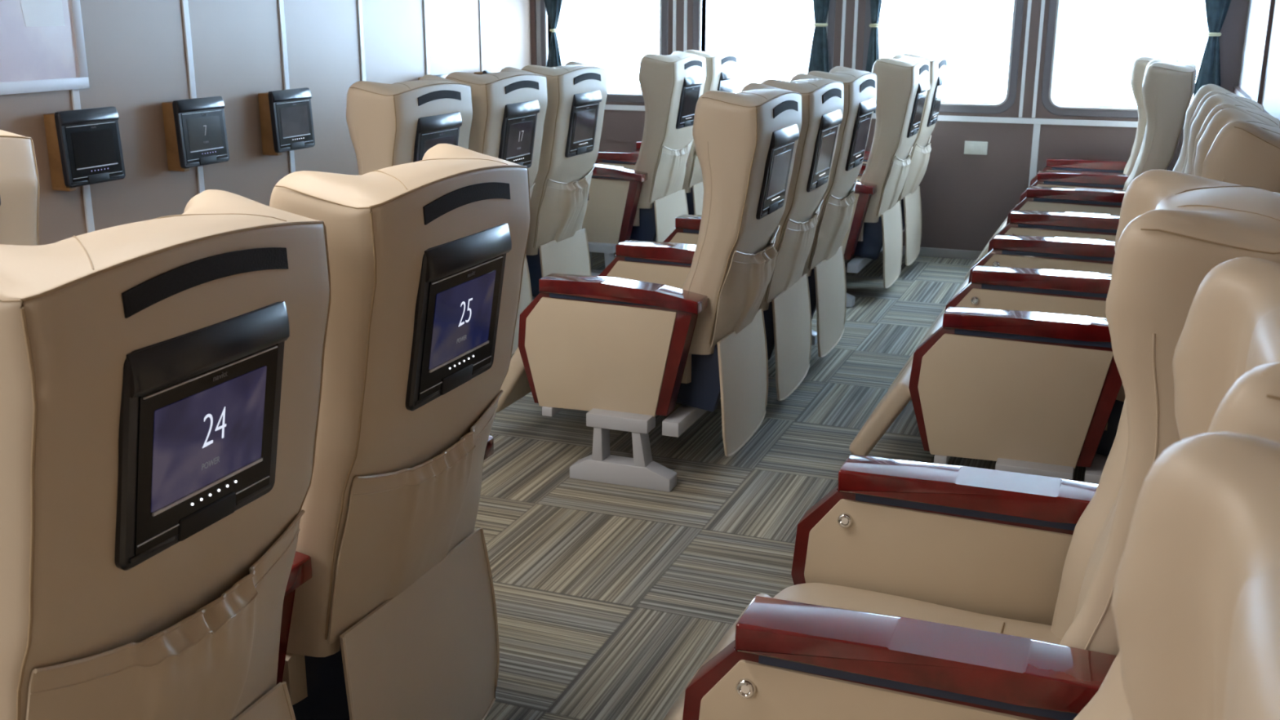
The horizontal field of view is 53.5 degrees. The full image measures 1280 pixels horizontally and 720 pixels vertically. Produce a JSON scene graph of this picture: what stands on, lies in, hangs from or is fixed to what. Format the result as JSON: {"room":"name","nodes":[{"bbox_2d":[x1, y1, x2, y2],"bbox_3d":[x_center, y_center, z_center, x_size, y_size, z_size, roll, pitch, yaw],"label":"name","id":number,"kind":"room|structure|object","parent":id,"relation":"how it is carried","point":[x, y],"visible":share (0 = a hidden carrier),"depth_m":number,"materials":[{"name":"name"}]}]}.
{"room":"ferry passenger cabin","nodes":[
{"label":"ferry passenger cabin","id":0,"kind":"room"},
{"bbox_2d":[0,0,531,244],"bbox_3d":[-2.656,-0.519,2.950,0.100,2.150,11.050,6,17,20],"label":"wall","id":1,"kind":"structure","parent":0,"point":[135,52],"depth_m":5.28,"materials":[{"name":"paint"}]},
{"bbox_2d":[0,0,89,95],"bbox_3d":[-2.248,-1.198,3.680,0.020,0.895,1.595,6,17,20],"label":"projection screen","id":2,"kind":"object","parent":1,"relation":"attached to","point":[42,49],"visible":1,"depth_m":4.30,"materials":[{"name":"white fabric"}]},
{"bbox_2d":[71,88,94,232],"bbox_3d":[-1.988,-0.991,4.459,0.008,2.050,0.032,6,17,20],"label":"trim","id":3,"kind":"structure","parent":1,"relation":"attached to","point":[76,103],"depth_m":4.57,"materials":[{"name":"white"}]},
{"bbox_2d":[43,106,125,191],"bbox_3d":[-1.952,-0.747,4.474,0.096,0.271,0.272,6,17,20],"label":"wall monitor","id":4,"kind":"object","parent":1,"relation":"attached to","point":[84,146],"visible":1,"depth_m":4.41,"materials":[{"name":"black plastic"}]},
{"bbox_2d":[181,0,204,193],"bbox_3d":[-1.769,-1.143,5.005,0.008,2.050,0.032,6,17,20],"label":"trim","id":5,"kind":"structure","parent":1,"relation":"attached to","point":[184,4],"depth_m":4.99,"materials":[{"name":"white metal"}]},
{"bbox_2d":[161,96,229,171],"bbox_3d":[-1.743,-0.892,4.995,0.096,0.271,0.272,6,17,20],"label":"wall monitor","id":6,"kind":"object","parent":1,"relation":"attached to","point":[195,129],"visible":1,"depth_m":4.93,"materials":[{"name":"black plastic"}]},
{"bbox_2d":[257,87,315,155],"bbox_3d":[-1.532,-1.038,5.521,0.096,0.271,0.272,6,17,20],"label":"wall monitor","id":7,"kind":"object","parent":1,"relation":"attached to","point":[286,117],"visible":1,"depth_m":5.45,"materials":[{"name":"black plastic"}]},
{"bbox_2d":[277,0,295,173],"bbox_3d":[-1.550,-1.296,5.552,0.008,2.050,0.032,6,17,20],"label":"trim","id":8,"kind":"structure","parent":1,"relation":"attached to","point":[281,4],"depth_m":5.54,"materials":[{"name":"white metal"}]},
{"bbox_2d":[356,0,366,80],"bbox_3d":[-1.331,-1.448,6.098,0.008,2.050,0.032,6,17,20],"label":"trim","id":9,"kind":"structure","parent":1,"relation":"attached to","point":[358,2],"depth_m":6.07,"materials":[{"name":"white"}]},
{"bbox_2d":[422,0,430,75],"bbox_3d":[-1.112,-1.600,6.645,0.008,2.050,0.032,6,17,20],"label":"trim","id":10,"kind":"structure","parent":1,"relation":"attached to","point":[424,2],"depth_m":6.62,"materials":[{"name":"white"}]},
{"bbox_2d":[417,73,449,79],"bbox_3d":[-1.059,-1.367,6.703,0.096,0.271,0.272,6,17,20],"label":"wall monitor","id":11,"kind":"object","parent":1,"relation":"attached to","point":[443,76],"visible":0.02,"depth_m":6.64,"materials":[{"name":"black plastic"}]},
{"bbox_2d":[478,0,484,71],"bbox_3d":[-0.893,-1.752,7.191,0.008,2.050,0.032,6,17,20],"label":"trim","id":12,"kind":"structure","parent":1,"relation":"attached to","point":[481,15],"depth_m":7.16,"materials":[{"name":"white"}]},
{"bbox_2d":[474,68,502,75],"bbox_3d":[-0.841,-1.518,7.246,0.096,0.271,0.272,6,17,20],"label":"wall monitor","id":13,"kind":"object","parent":1,"relation":"attached to","point":[499,69],"visible":0.06,"depth_m":7.12,"materials":[{"name":"black plastic"}]},
{"bbox_2d":[474,239,1085,719],"bbox_3d":[-0.760,0.766,2.548,4.170,0.100,11.050,6,17,20],"label":"floor","id":14,"kind":"structure","parent":0,"point":[611,598],"depth_m":3.53,"materials":[{"name":"carpet"}]},
{"bbox_2d":[0,129,39,245],"bbox_3d":[-1.740,0.076,2.693,0.910,1.145,0.692,6,17,20],"label":"passenger seat","id":15,"kind":"object","parent":14,"relation":"on","point":[20,189],"visible":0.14,"depth_m":2.59,"materials":[{"name":"beige leather"}]},
{"bbox_2d":[0,189,330,719],"bbox_3d":[-0.914,0.337,1.665,0.920,1.087,0.602,6,17,20],"label":"passenger seat","id":16,"kind":"object","parent":14,"relation":"on","point":[161,378],"visible":1,"depth_m":1.41,"materials":[{"name":"beige leather"}]},
{"bbox_2d":[114,301,284,570],"bbox_3d":[-0.504,0.079,1.470,0.022,0.258,0.272,16,20,17],"label":"monitor","id":17,"kind":"object","parent":16,"relation":"on","point":[198,401],"depth_m":1.44,"materials":[{"name":"black plastic"}]},
{"bbox_2d":[269,143,530,719],"bbox_3d":[-0.681,0.201,2.259,0.916,1.145,0.692,6,17,20],"label":"passenger seat","id":18,"kind":"object","parent":14,"relation":"on","point":[389,612],"visible":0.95,"depth_m":2.00,"materials":[{"name":"beige leather"}]},
{"bbox_2d":[281,651,307,705],"bbox_3d":[-0.714,0.413,2.332,0.528,0.133,0.496,6,17,20],"label":"seat cushion","id":19,"kind":"object","parent":18,"relation":"on","point":[295,666],"depth_m":2.04,"materials":[{"name":"beige leather"}]},
{"bbox_2d":[405,222,506,411],"bbox_3d":[-0.289,-0.074,2.017,0.022,0.258,0.272,15,20,17],"label":"monitor","id":20,"kind":"object","parent":18,"relation":"on","point":[457,291],"depth_m":1.98,"materials":[{"name":"black plastic"}]},
{"bbox_2d":[346,74,472,175],"bbox_3d":[-1.083,-0.380,4.332,0.910,1.145,0.645,6,17,20],"label":"passenger seat","id":21,"kind":"object","parent":14,"relation":"on","point":[397,123],"visible":0.22,"depth_m":3.97,"materials":[{"name":"beige leather"}]},
{"bbox_2d":[413,111,459,162],"bbox_3d":[-0.668,-0.673,4.149,0.022,0.258,0.272,15,19,18],"label":"monitor","id":22,"kind":"object","parent":21,"relation":"on","point":[430,129],"depth_m":4.07,"materials":[{"name":"black plastic"}]},
{"bbox_2d":[444,66,547,354],"bbox_3d":[-0.859,-0.563,4.883,0.910,1.088,0.602,6,17,20],"label":"passenger seat","id":23,"kind":"object","parent":14,"relation":"on","point":[509,104],"visible":0.28,"depth_m":4.61,"materials":[{"name":"beige leather"}]},
{"bbox_2d":[497,99,537,168],"bbox_3d":[-0.453,-0.823,4.689,0.022,0.258,0.272,15,19,18],"label":"monitor","id":24,"kind":"object","parent":23,"relation":"on","point":[517,130],"depth_m":4.65,"materials":[{"name":"black plastic"}]},
{"bbox_2d":[521,61,607,300],"bbox_3d":[-0.627,-0.697,5.470,0.910,1.145,0.692,6,17,20],"label":"passenger seat","id":25,"kind":"object","parent":14,"relation":"on","point":[557,242],"visible":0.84,"depth_m":5.21,"materials":[{"name":"beige leather"}]},
{"bbox_2d":[564,90,599,157],"bbox_3d":[-0.236,-0.973,5.228,0.022,0.258,0.272,15,19,18],"label":"monitor","id":26,"kind":"object","parent":25,"relation":"on","point":[584,107],"depth_m":5.19,"materials":[{"name":"black plastic"}]},
{"bbox_2d":[582,50,706,275],"bbox_3d":[-0.169,-1.015,6.615,0.910,1.145,0.645,6,17,20],"label":"passenger seat","id":27,"kind":"object","parent":14,"relation":"on","point":[643,202],"visible":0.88,"depth_m":6.37,"materials":[{"name":"beige leather"}]},
{"bbox_2d":[632,208,639,226],"bbox_3d":[-0.175,-0.819,6.746,0.528,0.133,0.496,6,17,20],"label":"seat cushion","id":28,"kind":"object","parent":27,"relation":"on","point":[636,220],"depth_m":6.44,"materials":[{"name":"beige leather"}]},
{"bbox_2d":[675,75,701,128],"bbox_3d":[0.246,-1.308,6.432,0.022,0.258,0.272,15,19,18],"label":"monitor","id":29,"kind":"object","parent":27,"relation":"on","point":[689,93],"depth_m":6.38,"materials":[{"name":"black plastic"}]},
{"bbox_2d":[496,82,801,492],"bbox_3d":[-0.013,-0.266,3.935,0.910,1.145,0.645,6,17,20],"label":"passenger seat","id":30,"kind":"object","parent":14,"relation":"on","point":[624,352],"visible":1,"depth_m":3.73,"materials":[{"name":"beige leather"}]},
{"bbox_2d":[680,353,691,383],"bbox_3d":[-0.019,-0.069,4.066,0.528,0.133,0.496,6,17,20],"label":"seat cushion","id":31,"kind":"object","parent":30,"relation":"on","point":[686,375],"depth_m":3.77,"materials":[{"name":"beige leather"}]},
{"bbox_2d":[755,124,795,219],"bbox_3d":[0.402,-0.559,3.752,0.022,0.258,0.272,15,19,18],"label":"monitor","id":32,"kind":"object","parent":30,"relation":"on","point":[778,157],"depth_m":3.70,"materials":[{"name":"black plastic"}]},
{"bbox_2d":[594,47,739,215],"bbox_3d":[0.071,-1.210,7.206,0.910,1.088,0.692,6,17,20],"label":"passenger seat","id":33,"kind":"object","parent":14,"relation":"on","point":[722,66],"visible":0.26,"depth_m":6.93,"materials":[{"name":"beige leather"}]},
{"bbox_2d":[717,69,735,92],"bbox_3d":[0.462,-1.458,6.971,0.022,0.258,0.272,15,19,18],"label":"monitor","id":34,"kind":"object","parent":33,"relation":"on","point":[726,77],"depth_m":6.91,"materials":[{"name":"black plastic"}]},
{"bbox_2d":[598,73,844,400],"bbox_3d":[0.211,-0.449,4.486,0.910,1.088,0.602,6,17,20],"label":"passenger seat","id":35,"kind":"object","parent":14,"relation":"on","point":[785,304],"visible":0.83,"depth_m":4.28,"materials":[{"name":"beige leather"}]},
{"bbox_2d":[806,109,839,192],"bbox_3d":[0.618,-0.709,4.292,0.022,0.258,0.272,15,19,18],"label":"monitor","id":36,"kind":"object","parent":35,"relation":"on","point":[823,148],"depth_m":4.24,"materials":[{"name":"black plastic"}]},
{"bbox_2d":[662,66,876,357],"bbox_3d":[0.443,-0.583,5.073,0.910,1.145,0.692,6,17,20],"label":"passenger seat","id":37,"kind":"object","parent":14,"relation":"on","point":[824,264],"visible":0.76,"depth_m":4.83,"materials":[{"name":"beige leather"}]},
{"bbox_2d":[845,97,873,171],"bbox_3d":[0.834,-0.859,4.831,0.022,0.258,0.272,15,19,18],"label":"monitor","id":38,"kind":"object","parent":37,"relation":"on","point":[860,127],"depth_m":4.77,"materials":[{"name":"black plastic"}]},
{"bbox_2d":[840,54,929,307],"bbox_3d":[0.902,-0.901,6.218,0.910,1.145,0.645,6,17,20],"label":"passenger seat","id":39,"kind":"object","parent":14,"relation":"on","point":[903,84],"visible":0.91,"depth_m":5.96,"materials":[{"name":"beige leather"}]},
{"bbox_2d":[857,222,863,241],"bbox_3d":[0.895,-0.705,6.349,0.528,0.133,0.496,6,17,20],"label":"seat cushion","id":40,"kind":"object","parent":39,"relation":"on","point":[860,238],"depth_m":6.05,"materials":[{"name":"beige leather"}]},
{"bbox_2d":[906,80,927,137],"bbox_3d":[1.317,-1.194,6.035,0.022,0.258,0.272,15,19,18],"label":"monitor","id":41,"kind":"object","parent":39,"relation":"on","point":[918,102],"depth_m":5.96,"materials":[{"name":"black plastic"}]},
{"bbox_2d":[856,50,947,265],"bbox_3d":[1.142,-1.096,6.809,0.910,1.088,0.692,6,17,20],"label":"passenger seat","id":42,"kind":"object","parent":14,"relation":"on","point":[909,197],"visible":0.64,"depth_m":6.58,"materials":[{"name":"beige leather"}]},
{"bbox_2d":[926,74,944,127],"bbox_3d":[1.532,-1.345,6.574,0.022,0.258,0.272,15,19,18],"label":"monitor","id":43,"kind":"object","parent":42,"relation":"on","point":[937,95],"depth_m":6.50,"materials":[{"name":"black plastic"}]},
{"bbox_2d":[662,168,1279,719],"bbox_3d":[0.424,0.298,1.919,0.881,1.147,0.706,6,17,20],"label":"passenger seat","id":44,"kind":"object","parent":14,"relation":"on","point":[920,590],"visible":0.73,"depth_m":1.67,"materials":[{"name":"beige leather"}]},
{"bbox_2d":[773,582,1061,644],"bbox_3d":[0.407,0.513,1.986,0.528,0.133,0.496,6,17,20],"label":"seat cushion","id":45,"kind":"object","parent":44,"relation":"on","point":[815,593],"depth_m":2.13,"materials":[{"name":"beige leather"}]},
{"bbox_2d":[848,107,1279,484],"bbox_3d":[1.159,-0.123,3.504,1.076,1.108,0.647,6,17,20],"label":"passenger seat","id":46,"kind":"object","parent":14,"relation":"on","point":[1024,392],"visible":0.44,"depth_m":3.33,"materials":[{"name":"beige leather"}]},
{"bbox_2d":[980,53,1179,253],"bbox_3d":[2.208,-0.984,6.413,0.846,1.092,0.692,6,17,20],"label":"passenger seat","id":47,"kind":"object","parent":14,"relation":"on","point":[1089,173],"visible":0.34,"depth_m":6.12,"materials":[{"name":"beige leather"}]},
{"bbox_2d":[964,58,1196,280],"bbox_3d":[1.994,-0.785,5.812,0.904,1.145,0.646,6,17,20],"label":"passenger seat","id":48,"kind":"object","parent":14,"relation":"on","point":[1168,86],"visible":0.48,"depth_m":5.48,"materials":[{"name":"beige leather"}]},
{"bbox_2d":[888,94,1279,390],"bbox_3d":[1.383,-0.306,4.055,1.076,1.051,0.604,6,17,20],"label":"passenger seat","id":49,"kind":"object","parent":14,"relation":"on","point":[992,287],"visible":0.18,"depth_m":3.84,"materials":[{"name":"beige leather"}]},
{"bbox_2d":[917,84,1264,346],"bbox_3d":[1.616,-0.440,4.643,1.073,1.108,0.692,6,17,20],"label":"passenger seat","id":50,"kind":"object","parent":14,"relation":"on","point":[1031,239],"visible":0.17,"depth_m":4.43,"materials":[{"name":"beige leather"}]},
{"bbox_2d":[1073,256,1279,719],"bbox_3d":[0.212,0.451,1.277,0.960,1.081,0.609,6,17,20],"label":"passenger seat","id":51,"kind":"object","parent":14,"relation":"on","point":[1226,361],"visible":0.32,"depth_m":1.24,"materials":[{"name":"beige leather"}]},
{"bbox_2d":[1111,431,1279,719],"bbox_3d":[-0.031,0.599,0.735,0.911,1.087,0.602,6,17,20],"label":"passenger seat","id":52,"kind":"object","parent":14,"relation":"on","point":[1196,598],"visible":1,"depth_m":0.70,"materials":[{"name":"beige leather"}]},
{"bbox_2d":[547,0,1248,251],"bbox_3d":[1.214,-1.687,7.166,3.970,2.150,0.100,6,17,20],"label":"wall","id":53,"kind":"structure","parent":0,"point":[966,199],"depth_m":7.02,"materials":[{"name":"paint"}]},
{"bbox_2d":[529,0,537,65],"bbox_3d":[-0.647,-1.866,7.790,0.030,2.150,0.030,6,17,20],"label":"trim","id":54,"kind":"structure","parent":53,"relation":"attached to","point":[532,2],"depth_m":7.74,"materials":[{"name":"brown"}]},
{"bbox_2d":[535,0,541,66],"bbox_3d":[-0.617,-1.865,7.786,0.030,2.150,0.015,6,17,20],"label":"trim","id":55,"kind":"structure","parent":53,"relation":"attached to","point":[537,2],"depth_m":7.74,"materials":[{"name":"silver metal"}]},
{"bbox_2d":[540,0,668,102],"bbox_3d":[-0.210,-2.040,7.617,0.830,0.960,0.098,6,17,20],"label":"window","id":56,"kind":"structure","parent":53,"relation":"in","point":[664,4],"depth_m":7.65,"materials":[{"name":"grey"}]},
{"bbox_2d":[543,0,563,67],"bbox_3d":[-0.519,-2.180,7.612,0.170,1.250,0.066,6,17,20],"label":"curtain","id":57,"kind":"object","parent":56,"relation":"attached to","point":[553,7],"visible":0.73,"depth_m":7.65,"materials":[{"name":"blue fabric"}]},
{"bbox_2d":[672,0,676,52],"bbox_3d":[0.202,-2.162,7.377,0.018,1.355,0.012,6,17,20],"label":"trim","id":58,"kind":"structure","parent":53,"relation":"attached to","point":[674,2],"depth_m":7.43,"materials":[{"name":"white"}]},
{"bbox_2d":[683,0,687,52],"bbox_3d":[0.266,-2.155,7.354,0.018,1.355,0.012,6,17,20],"label":"trim","id":59,"kind":"structure","parent":53,"relation":"attached to","point":[685,36],"depth_m":7.41,"materials":[{"name":"white"}]},
{"bbox_2d":[692,0,835,71],"bbox_3d":[0.711,-1.942,7.276,0.835,0.960,0.098,6,17,20],"label":"window","id":60,"kind":"structure","parent":53,"relation":"in","point":[697,4],"depth_m":7.35,"materials":[{"name":"grey"}]},
{"bbox_2d":[807,0,830,72],"bbox_3d":[1.006,-2.018,7.046,0.124,1.250,0.066,6,17,20],"label":"curtain","id":61,"kind":"object","parent":60,"relation":"attached to","point":[819,55],"visible":0.71,"depth_m":7.10,"materials":[{"name":"blue fabric"}]},
{"bbox_2d":[840,0,846,66],"bbox_3d":[1.135,-2.062,7.031,0.018,1.355,0.012,6,17,20],"label":"trim","id":62,"kind":"structure","parent":53,"relation":"attached to","point":[844,2],"depth_m":7.09,"materials":[{"name":"white"}]},
{"bbox_2d":[852,0,858,69],"bbox_3d":[1.199,-2.056,7.008,0.018,1.355,0.012,6,17,20],"label":"trim","id":63,"kind":"structure","parent":53,"relation":"attached to","point":[856,2],"depth_m":7.07,"materials":[{"name":"white"}]},
{"bbox_2d":[604,104,1183,128],"bbox_3d":[1.216,-1.384,7.189,3.898,0.030,0.010,6,17,20],"label":"trim","id":64,"kind":"structure","parent":53,"relation":"attached to","point":[612,107],"depth_m":6.87,"materials":[{"name":"white metal"}]},
{"bbox_2d":[880,245,982,259],"bbox_3d":[1.213,-0.659,7.390,3.898,0.050,0.012,6,17,20],"label":"trim","id":65,"kind":"structure","parent":53,"relation":"attached to","point":[924,251],"depth_m":7.19,"materials":[{"name":"silver metal"}]},
{"bbox_2d":[862,0,1023,113],"bbox_3d":[1.650,-1.842,6.927,0.838,0.960,0.098,6,17,20],"label":"window","id":66,"kind":"structure","parent":53,"relation":"in","point":[951,107],"depth_m":6.87,"materials":[{"name":"grey"}]},
{"bbox_2d":[865,0,882,112],"bbox_3d":[1.291,-1.987,6.941,0.065,1.250,0.084,-12,20,-37],"label":"curtain","id":67,"kind":"object","parent":66,"relation":"attached to","point":[875,5],"visible":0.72,"depth_m":6.99,"materials":[{"name":"blue fabric"}]},
{"bbox_2d":[964,141,987,155],"bbox_3d":[1.848,-1.167,6.994,0.124,0.072,0.013,6,17,20],"label":"wall socket","id":68,"kind":"object","parent":53,"relation":"attached to","point":[980,148],"visible":1,"depth_m":6.99,"materials":[{"name":"white plastic"}]},
{"bbox_2d":[1018,0,1031,117],"bbox_3d":[2.058,-1.964,6.689,0.018,1.355,0.012,6,17,20],"label":"trim","id":69,"kind":"structure","parent":53,"relation":"attached to","point":[1029,2],"depth_m":6.78,"materials":[{"name":"white"}]},
{"bbox_2d":[1028,124,1040,186],"bbox_3d":[2.140,-0.904,6.953,0.036,0.762,0.008,6,17,20],"label":"trim","id":70,"kind":"structure","parent":53,"relation":"attached to","point":[1036,133],"depth_m":6.89,"materials":[{"name":"white"}]},
{"bbox_2d":[1031,0,1044,117],"bbox_3d":[2.121,-1.957,6.665,0.018,1.355,0.012,6,17,20],"label":"trim","id":71,"kind":"structure","parent":53,"relation":"attached to","point":[1042,5],"depth_m":6.76,"materials":[{"name":"white"}]},
{"bbox_2d":[1041,0,1219,118],"bbox_3d":[2.554,-1.746,6.592,0.837,0.960,0.098,6,17,20],"label":"window","id":72,"kind":"structure","parent":53,"relation":"in","point":[1048,103],"depth_m":6.73,"materials":[{"name":"grey"}]},
{"bbox_2d":[1192,0,1231,98],"bbox_3d":[2.889,-1.817,6.348,0.170,1.250,0.066,6,17,20],"label":"curtain","id":73,"kind":"object","parent":72,"relation":"attached to","point":[1209,72],"visible":0.66,"depth_m":6.40,"materials":[{"name":"blue fabric"}]},
{"bbox_3d":[1.159,-0.128,1.586,0.100,2.150,10.950,6,17,20],"label":"wall","id":74,"kind":"structure","parent":0,"visible":0},
{"bbox_2d":[1232,86,1269,114],"bbox_3d":[2.344,-0.887,4.750,0.030,0.055,3.830,6,17,20],"label":"trim","id":75,"kind":"structure","parent":74,"relation":"attached to","point":[1237,91],"depth_m":6.05,"materials":[{"name":"white metal"}]},
{"bbox_2d":[1238,0,1279,120],"bbox_3d":[2.357,-1.464,4.584,0.006,1.185,3.830,6,17,20],"label":"window","id":76,"kind":"structure","parent":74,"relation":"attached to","point":[1270,102],"depth_m":5.10,"materials":[{"name":"white"}]},
{"bbox_2d":[1251,0,1275,104],"bbox_3d":[2.571,-1.618,5.140,0.022,1.185,0.300,6,17,20],"label":"trim","id":77,"kind":"structure","parent":74,"relation":"attached to","point":[1268,6],"depth_m":5.15,"materials":[{"name":"white"}]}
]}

